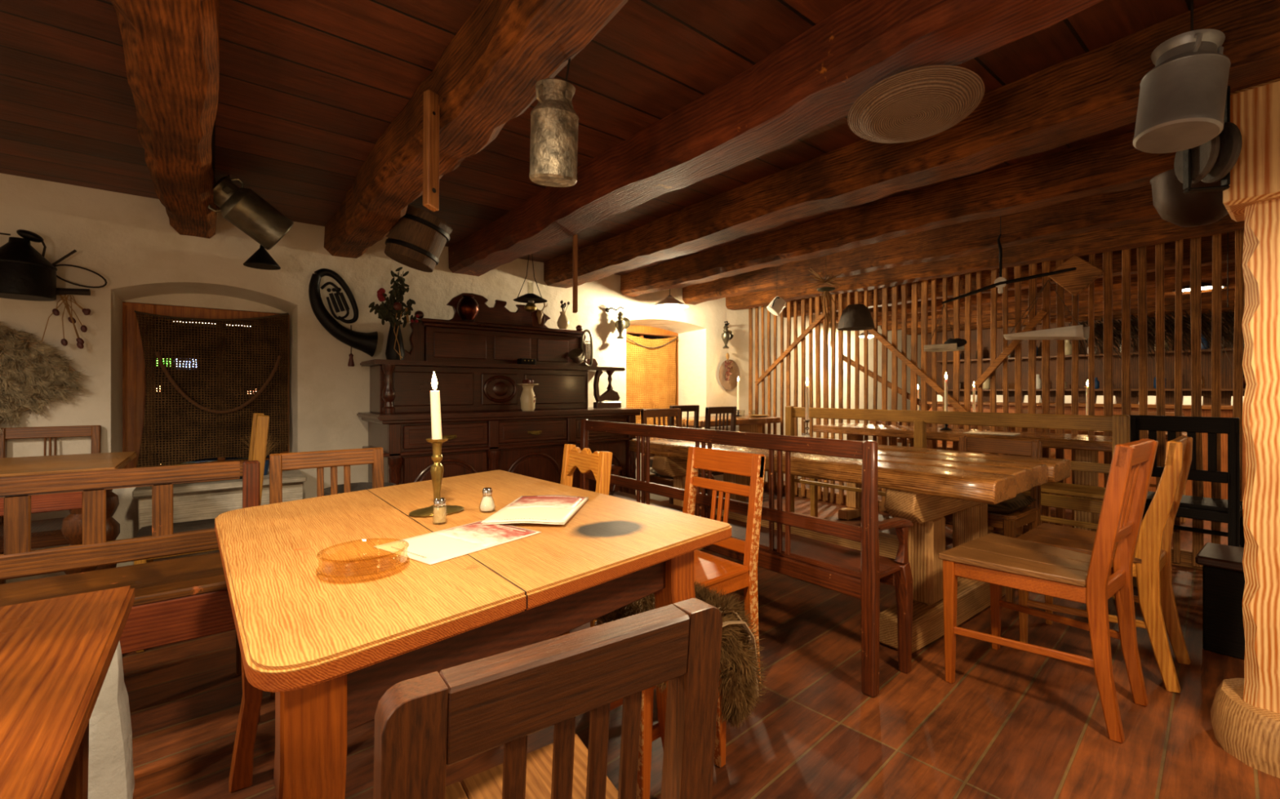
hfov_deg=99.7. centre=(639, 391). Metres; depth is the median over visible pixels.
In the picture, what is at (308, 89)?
ceiling
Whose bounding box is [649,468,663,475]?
cushion
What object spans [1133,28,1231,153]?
milk can
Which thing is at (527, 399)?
vase
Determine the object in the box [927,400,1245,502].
bar counter
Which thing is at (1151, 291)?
ceiling beam
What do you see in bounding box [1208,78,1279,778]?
timber post
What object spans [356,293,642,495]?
dresser
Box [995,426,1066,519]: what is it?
wooden chair
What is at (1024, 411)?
wooden chair
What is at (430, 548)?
menu
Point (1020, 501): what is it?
cushion
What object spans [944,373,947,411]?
candle
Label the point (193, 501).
window ledge
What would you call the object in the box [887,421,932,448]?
wooden chair
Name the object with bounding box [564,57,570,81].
wire
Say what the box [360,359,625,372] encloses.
shelf
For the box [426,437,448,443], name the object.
pan
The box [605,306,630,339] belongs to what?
wall lamp
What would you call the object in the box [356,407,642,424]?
countertop
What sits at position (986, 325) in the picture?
ceiling beam
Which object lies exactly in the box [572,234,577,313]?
batten
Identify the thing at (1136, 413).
wooden chair
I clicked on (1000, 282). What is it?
ceiling fan
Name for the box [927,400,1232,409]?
countertop
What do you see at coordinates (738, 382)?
candle
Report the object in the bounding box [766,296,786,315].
jug
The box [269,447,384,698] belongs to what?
wooden chair
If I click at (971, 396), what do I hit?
menu stand
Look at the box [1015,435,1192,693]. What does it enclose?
wooden chair
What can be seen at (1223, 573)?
box
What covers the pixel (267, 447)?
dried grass
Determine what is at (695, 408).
wooden chair
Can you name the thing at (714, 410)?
wooden chair
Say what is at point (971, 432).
menu
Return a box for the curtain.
[133,311,288,467]
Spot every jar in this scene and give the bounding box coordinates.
[982,377,990,389]
[1027,346,1038,356]
[1035,374,1041,389]
[1064,339,1071,355]
[1094,377,1099,388]
[1153,377,1165,388]
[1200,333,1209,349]
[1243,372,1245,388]
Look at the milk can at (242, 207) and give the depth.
2.72 m
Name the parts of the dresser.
raised panel, drawer, door, arch moulding, arched panel, panel, handle, raised panel, panel, raised panel, moulding, cornice, raised panel, door, drawer, panel, arch moulding, handle, arched panel, raised panel, raised panel, drawer, door, panel, arch moulding, arched panel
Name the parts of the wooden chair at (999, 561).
leg, leg, seat, seat frame, leg, rail, rail, leg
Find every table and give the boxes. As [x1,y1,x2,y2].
[0,451,137,574]
[0,586,134,798]
[214,470,731,798]
[629,437,1071,653]
[666,414,780,493]
[869,420,1186,523]
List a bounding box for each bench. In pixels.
[0,460,260,724]
[580,418,913,697]
[785,406,1137,599]
[813,422,1140,531]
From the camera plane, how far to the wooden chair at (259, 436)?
2.53 m
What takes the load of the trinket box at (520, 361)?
on the dresser
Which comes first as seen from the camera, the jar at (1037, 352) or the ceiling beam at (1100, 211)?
the ceiling beam at (1100, 211)
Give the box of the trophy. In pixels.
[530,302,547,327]
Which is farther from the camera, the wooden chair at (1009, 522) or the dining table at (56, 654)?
the wooden chair at (1009, 522)
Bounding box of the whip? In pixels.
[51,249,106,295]
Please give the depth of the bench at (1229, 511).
3.00 m
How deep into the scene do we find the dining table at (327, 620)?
1.01 m
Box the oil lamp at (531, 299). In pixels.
[513,253,546,311]
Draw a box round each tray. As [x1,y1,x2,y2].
[847,64,984,143]
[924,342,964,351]
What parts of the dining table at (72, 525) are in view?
turned leg, turned leg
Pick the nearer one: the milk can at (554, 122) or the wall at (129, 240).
the milk can at (554, 122)
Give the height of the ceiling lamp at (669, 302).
0.344 m
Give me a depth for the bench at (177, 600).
1.66 m
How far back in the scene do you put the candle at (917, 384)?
5.85 m
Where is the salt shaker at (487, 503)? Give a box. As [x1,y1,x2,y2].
[480,487,494,511]
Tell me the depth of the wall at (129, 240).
3.52 m
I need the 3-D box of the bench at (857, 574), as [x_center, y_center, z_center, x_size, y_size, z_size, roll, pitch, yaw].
[0.343,0.640,2.794,0.311,0.920,1.975,0,0,-38]
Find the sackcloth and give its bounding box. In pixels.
[626,331,678,426]
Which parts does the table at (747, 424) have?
leg, leg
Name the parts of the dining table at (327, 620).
leg, leg, leg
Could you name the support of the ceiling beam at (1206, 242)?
attached to the ceiling
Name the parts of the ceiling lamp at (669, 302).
lamp shade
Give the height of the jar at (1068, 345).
0.219 m
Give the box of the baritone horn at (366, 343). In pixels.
[308,268,377,356]
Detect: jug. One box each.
[457,295,479,320]
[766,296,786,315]
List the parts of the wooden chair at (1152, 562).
leg, leg, seat, seat frame, leg, rail, leg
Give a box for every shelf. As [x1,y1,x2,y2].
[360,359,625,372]
[936,347,1245,391]
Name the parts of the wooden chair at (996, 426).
leg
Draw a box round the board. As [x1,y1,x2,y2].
[1048,254,1104,296]
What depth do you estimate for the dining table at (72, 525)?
2.12 m
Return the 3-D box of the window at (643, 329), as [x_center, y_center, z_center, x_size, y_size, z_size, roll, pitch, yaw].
[0.001,-0.075,5.743,1.120,1.250,0.086,0,0,-38]
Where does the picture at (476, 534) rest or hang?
on the menu at (430, 548)
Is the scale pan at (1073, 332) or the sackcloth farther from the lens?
the sackcloth
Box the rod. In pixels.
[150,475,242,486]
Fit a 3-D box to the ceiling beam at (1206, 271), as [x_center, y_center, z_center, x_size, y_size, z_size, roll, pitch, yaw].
[4.167,-0.988,4.890,0.237,0.200,5.670,0,0,-38]
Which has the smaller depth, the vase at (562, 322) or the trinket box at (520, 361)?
the trinket box at (520, 361)
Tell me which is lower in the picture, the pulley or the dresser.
the dresser
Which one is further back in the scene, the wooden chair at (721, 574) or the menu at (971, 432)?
the menu at (971, 432)
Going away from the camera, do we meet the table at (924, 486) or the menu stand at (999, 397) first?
the table at (924, 486)
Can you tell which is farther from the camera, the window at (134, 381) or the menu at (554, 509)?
the window at (134, 381)
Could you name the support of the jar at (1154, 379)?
on the wall shelf at (1229, 348)
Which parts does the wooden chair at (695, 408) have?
leg, rail, leg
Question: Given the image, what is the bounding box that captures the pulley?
[1173,85,1242,194]
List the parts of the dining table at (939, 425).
leg, leg, leg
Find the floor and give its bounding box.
[122,477,1279,798]
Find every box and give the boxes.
[517,358,535,364]
[1195,542,1244,660]
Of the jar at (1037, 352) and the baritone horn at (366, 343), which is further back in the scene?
the jar at (1037, 352)
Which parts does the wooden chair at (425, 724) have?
leg, seat, rail, leg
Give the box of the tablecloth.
[88,640,138,798]
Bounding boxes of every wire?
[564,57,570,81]
[1190,0,1193,31]
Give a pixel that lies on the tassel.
(351, 363)
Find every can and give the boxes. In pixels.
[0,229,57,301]
[208,175,293,249]
[528,78,578,186]
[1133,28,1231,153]
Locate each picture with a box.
[433,520,536,546]
[505,495,585,508]
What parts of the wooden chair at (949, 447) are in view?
rail, seat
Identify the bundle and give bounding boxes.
[1050,231,1244,370]
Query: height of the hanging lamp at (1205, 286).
0.173 m
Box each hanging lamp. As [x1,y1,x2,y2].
[837,275,875,330]
[1172,282,1226,292]
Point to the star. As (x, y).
(824, 290)
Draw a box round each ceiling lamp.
[243,244,280,270]
[651,288,688,309]
[859,331,881,338]
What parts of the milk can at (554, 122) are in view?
handle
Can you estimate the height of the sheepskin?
0.672 m
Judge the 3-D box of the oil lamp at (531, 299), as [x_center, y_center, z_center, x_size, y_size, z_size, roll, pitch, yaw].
[-0.784,-0.828,3.866,0.240,0.515,0.239,0,0,-38]
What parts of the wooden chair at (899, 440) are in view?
leg, rail, leg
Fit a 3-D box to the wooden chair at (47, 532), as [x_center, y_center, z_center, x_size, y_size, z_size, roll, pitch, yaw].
[-2.924,0.642,2.638,0.403,0.919,0.428,0,0,-38]
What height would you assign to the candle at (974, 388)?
0.330 m
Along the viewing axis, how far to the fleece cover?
1.56 m
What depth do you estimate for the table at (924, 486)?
2.47 m
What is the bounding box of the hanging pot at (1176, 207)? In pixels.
[1149,168,1228,226]
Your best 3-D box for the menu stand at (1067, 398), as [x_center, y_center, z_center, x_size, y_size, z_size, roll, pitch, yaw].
[4.952,0.095,6.255,0.099,0.090,0.137,0,0,-38]
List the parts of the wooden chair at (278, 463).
leg, rail, leg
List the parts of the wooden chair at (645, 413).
leg, rail, seat frame, leg, seat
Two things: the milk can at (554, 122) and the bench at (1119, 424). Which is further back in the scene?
the bench at (1119, 424)
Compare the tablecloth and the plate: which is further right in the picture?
the plate
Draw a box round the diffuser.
[1182,286,1222,291]
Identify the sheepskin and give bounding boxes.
[0,321,87,435]
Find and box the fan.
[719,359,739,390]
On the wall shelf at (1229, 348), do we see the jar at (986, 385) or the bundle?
the jar at (986, 385)
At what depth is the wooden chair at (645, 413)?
4.27 m
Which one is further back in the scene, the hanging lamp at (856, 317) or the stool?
the hanging lamp at (856, 317)
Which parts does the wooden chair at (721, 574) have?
leg, seat, rail, rail, seat frame, rail, leg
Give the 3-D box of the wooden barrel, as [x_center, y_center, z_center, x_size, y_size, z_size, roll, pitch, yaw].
[-1.262,-0.890,3.087,0.359,0.400,0.322,0,0,-14]
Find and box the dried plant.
[41,294,90,348]
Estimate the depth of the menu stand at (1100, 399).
6.01 m
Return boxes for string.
[724,352,733,381]
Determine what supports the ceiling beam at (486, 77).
attached to the ceiling
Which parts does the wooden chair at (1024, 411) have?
rail, seat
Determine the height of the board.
0.235 m
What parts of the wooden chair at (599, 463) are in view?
leg, rail, leg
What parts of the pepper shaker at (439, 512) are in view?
lid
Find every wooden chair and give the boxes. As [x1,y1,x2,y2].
[0,425,101,584]
[133,413,269,653]
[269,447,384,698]
[373,598,722,798]
[560,444,612,635]
[640,408,714,508]
[649,404,699,504]
[682,446,765,686]
[704,406,736,512]
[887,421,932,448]
[937,407,952,450]
[938,438,1158,743]
[943,435,1042,603]
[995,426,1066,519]
[1002,408,1055,458]
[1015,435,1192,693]
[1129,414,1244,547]
[1131,411,1183,487]
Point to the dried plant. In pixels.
(55, 312)
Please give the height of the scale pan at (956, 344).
0.300 m
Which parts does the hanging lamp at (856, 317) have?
cord, crown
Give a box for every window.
[122,302,288,468]
[626,325,678,438]
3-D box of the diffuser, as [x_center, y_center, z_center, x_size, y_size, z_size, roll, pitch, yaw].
[5.060,-0.919,4.887,0.300,0.006,0.298,0,0,-38]
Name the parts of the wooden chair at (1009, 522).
leg, seat frame, rail, leg, seat, leg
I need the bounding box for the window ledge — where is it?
[132,469,306,561]
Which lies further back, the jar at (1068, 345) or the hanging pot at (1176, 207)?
the jar at (1068, 345)
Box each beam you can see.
[111,0,219,238]
[324,0,628,258]
[448,0,1102,276]
[543,0,1279,288]
[620,130,1176,297]
[682,184,1161,305]
[725,213,1244,310]
[783,231,1235,317]
[820,262,1235,323]
[871,277,1244,325]
[880,288,1244,331]
[906,300,1244,335]
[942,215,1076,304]
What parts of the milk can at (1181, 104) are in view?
handle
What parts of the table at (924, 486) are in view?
leg, leg, leg, leg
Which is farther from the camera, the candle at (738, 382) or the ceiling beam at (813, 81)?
the candle at (738, 382)
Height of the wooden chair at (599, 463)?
0.878 m
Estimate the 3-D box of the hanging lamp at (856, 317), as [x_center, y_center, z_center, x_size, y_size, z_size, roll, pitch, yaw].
[1.735,-0.794,4.338,0.280,0.588,0.280,0,0,-38]
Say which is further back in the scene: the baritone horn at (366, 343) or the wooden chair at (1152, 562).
the baritone horn at (366, 343)
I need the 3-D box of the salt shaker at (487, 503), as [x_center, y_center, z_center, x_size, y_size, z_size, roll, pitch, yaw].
[-0.430,0.306,1.521,0.047,0.067,0.047,0,0,-38]
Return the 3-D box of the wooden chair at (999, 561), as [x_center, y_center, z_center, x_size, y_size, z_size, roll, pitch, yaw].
[1.491,0.634,1.981,0.491,0.936,0.543,0,0,-37]
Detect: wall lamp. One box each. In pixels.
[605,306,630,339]
[721,320,733,348]
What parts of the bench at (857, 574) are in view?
post, arm post, armrest, rail, rail, seat, post, armrest, arm post, leg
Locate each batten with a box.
[422,89,439,211]
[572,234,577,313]
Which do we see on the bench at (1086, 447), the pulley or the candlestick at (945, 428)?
the candlestick at (945, 428)
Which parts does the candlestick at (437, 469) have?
stem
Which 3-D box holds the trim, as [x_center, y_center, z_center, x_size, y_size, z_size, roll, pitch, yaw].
[-2.747,-0.613,3.463,0.900,0.174,0.100,0,0,-38]
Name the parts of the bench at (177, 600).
rail, seat, rail, seat panel, leg, post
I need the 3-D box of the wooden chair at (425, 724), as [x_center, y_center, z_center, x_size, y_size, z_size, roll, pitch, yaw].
[-0.172,0.677,0.710,0.432,0.846,0.437,0,0,-35]
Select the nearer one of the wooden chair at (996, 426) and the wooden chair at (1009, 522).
the wooden chair at (1009, 522)
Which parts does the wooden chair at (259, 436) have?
leg, seat, seat frame, leg, leg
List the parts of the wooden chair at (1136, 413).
rail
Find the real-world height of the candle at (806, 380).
0.300 m
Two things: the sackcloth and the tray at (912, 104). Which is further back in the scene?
the sackcloth
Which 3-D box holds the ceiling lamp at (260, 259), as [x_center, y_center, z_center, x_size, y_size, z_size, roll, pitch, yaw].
[-2.079,-0.865,2.971,0.170,0.360,0.170,0,0,-38]
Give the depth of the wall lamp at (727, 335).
5.81 m
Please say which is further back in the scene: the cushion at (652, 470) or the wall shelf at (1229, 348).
the wall shelf at (1229, 348)
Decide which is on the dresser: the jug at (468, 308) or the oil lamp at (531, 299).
the jug at (468, 308)
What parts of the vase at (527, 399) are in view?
plate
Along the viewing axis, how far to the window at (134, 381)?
3.23 m
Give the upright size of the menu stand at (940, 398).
0.090 m
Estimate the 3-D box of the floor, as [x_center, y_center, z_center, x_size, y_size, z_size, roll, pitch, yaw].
[1.722,1.150,3.144,12.000,0.100,6.200,0,0,-38]
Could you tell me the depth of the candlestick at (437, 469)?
1.50 m
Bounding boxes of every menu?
[373,520,541,564]
[480,494,588,524]
[963,431,1020,435]
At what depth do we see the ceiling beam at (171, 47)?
1.63 m
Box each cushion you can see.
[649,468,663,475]
[987,493,1036,513]
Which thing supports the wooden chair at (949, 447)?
on the floor
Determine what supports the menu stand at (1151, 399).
on the bar counter at (1226, 410)
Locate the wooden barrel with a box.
[384,205,452,272]
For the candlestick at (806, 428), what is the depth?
3.70 m
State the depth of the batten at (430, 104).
1.74 m
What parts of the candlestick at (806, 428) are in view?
stem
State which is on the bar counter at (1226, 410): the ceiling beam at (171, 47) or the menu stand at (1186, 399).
the menu stand at (1186, 399)
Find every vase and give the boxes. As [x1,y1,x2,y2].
[516,379,538,411]
[556,300,569,328]
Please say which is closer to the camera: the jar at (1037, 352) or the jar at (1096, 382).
the jar at (1096, 382)
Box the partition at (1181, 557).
[748,230,1244,569]
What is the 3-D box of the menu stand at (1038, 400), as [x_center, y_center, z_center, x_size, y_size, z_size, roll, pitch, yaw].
[4.740,0.095,6.521,0.099,0.090,0.158,0,0,-38]
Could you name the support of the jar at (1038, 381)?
on the wall shelf at (1229, 348)
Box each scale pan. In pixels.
[924,304,966,351]
[1003,280,1089,340]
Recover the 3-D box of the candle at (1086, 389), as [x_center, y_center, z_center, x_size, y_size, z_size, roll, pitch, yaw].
[3.916,0.068,4.723,0.023,0.330,0.023,0,0,-38]
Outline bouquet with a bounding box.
[368,266,422,359]
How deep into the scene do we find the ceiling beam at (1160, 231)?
3.80 m
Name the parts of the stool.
leg, seat, leg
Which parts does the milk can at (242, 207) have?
handle, handle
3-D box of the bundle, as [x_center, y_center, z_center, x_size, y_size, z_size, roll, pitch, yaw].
[3.759,-0.610,3.899,0.432,0.956,1.341,0,0,-40]
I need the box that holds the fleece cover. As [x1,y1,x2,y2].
[595,580,770,730]
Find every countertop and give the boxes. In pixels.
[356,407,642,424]
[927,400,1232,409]
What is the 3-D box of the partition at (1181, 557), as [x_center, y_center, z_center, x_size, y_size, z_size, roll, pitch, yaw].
[2.417,0.015,4.644,0.135,2.170,3.896,0,0,-38]
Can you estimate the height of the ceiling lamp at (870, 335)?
0.424 m
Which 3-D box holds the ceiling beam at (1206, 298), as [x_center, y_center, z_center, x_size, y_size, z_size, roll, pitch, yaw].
[5.422,-0.987,5.880,0.235,0.201,5.670,0,0,-38]
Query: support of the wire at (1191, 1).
hanging from the ceiling
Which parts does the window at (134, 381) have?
pane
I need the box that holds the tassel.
[347,324,354,366]
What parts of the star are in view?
crown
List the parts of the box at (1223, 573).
lid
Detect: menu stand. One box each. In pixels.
[937,395,942,401]
[970,395,977,401]
[996,395,1003,402]
[1023,395,1041,403]
[1064,395,1071,403]
[1096,395,1115,404]
[1147,395,1156,404]
[1182,395,1203,404]
[1231,395,1244,405]
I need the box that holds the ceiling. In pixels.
[0,0,1278,275]
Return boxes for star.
[809,267,845,346]
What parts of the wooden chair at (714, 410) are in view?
leg, seat frame, rail, leg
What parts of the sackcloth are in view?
hanging rod, cord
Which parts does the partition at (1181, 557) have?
rail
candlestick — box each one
[408,437,464,517]
[803,419,810,432]
[940,424,952,430]
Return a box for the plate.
[748,414,768,417]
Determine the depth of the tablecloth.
1.39 m
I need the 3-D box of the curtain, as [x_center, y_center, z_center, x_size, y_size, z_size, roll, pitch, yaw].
[-2.654,-0.027,3.387,0.751,0.987,0.175,0,0,-38]
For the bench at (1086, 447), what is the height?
0.800 m
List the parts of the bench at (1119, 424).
post, leg, post, rail, seat rail, seat, rail, post, leg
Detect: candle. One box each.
[430,371,442,439]
[737,376,739,409]
[805,377,808,420]
[917,384,919,410]
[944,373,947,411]
[972,382,975,412]
[1085,380,1088,415]
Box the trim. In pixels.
[122,293,289,314]
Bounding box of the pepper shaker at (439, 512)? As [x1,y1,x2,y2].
[433,497,445,523]
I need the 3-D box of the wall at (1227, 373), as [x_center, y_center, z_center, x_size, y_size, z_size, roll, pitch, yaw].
[6.485,0.005,6.713,0.100,2.190,5.700,0,0,-38]
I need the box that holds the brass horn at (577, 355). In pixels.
[567,329,593,366]
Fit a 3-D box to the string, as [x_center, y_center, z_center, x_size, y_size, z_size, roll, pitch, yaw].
[0.962,-0.265,5.880,0.091,0.311,0.064,0,0,-38]
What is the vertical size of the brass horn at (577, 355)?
0.319 m
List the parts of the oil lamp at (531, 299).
chain, lamp shade, burner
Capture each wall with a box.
[0,173,920,583]
[927,312,1244,404]
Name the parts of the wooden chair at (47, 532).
leg, seat, seat frame, rail, leg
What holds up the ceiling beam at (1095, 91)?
attached to the ceiling
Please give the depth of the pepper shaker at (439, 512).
1.37 m
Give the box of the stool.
[594,613,725,798]
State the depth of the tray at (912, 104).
1.60 m
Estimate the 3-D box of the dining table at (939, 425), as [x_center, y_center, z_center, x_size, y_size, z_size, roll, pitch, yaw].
[3.610,0.715,5.271,0.700,0.770,2.500,0,0,-38]
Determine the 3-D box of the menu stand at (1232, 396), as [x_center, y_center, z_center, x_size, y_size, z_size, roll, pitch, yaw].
[5.811,0.095,5.200,0.099,0.090,0.155,0,0,-38]
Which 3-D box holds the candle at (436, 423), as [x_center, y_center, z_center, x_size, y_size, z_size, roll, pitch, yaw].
[-0.569,0.041,1.507,0.031,0.191,0.027,0,0,-29]
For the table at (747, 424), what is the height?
0.833 m

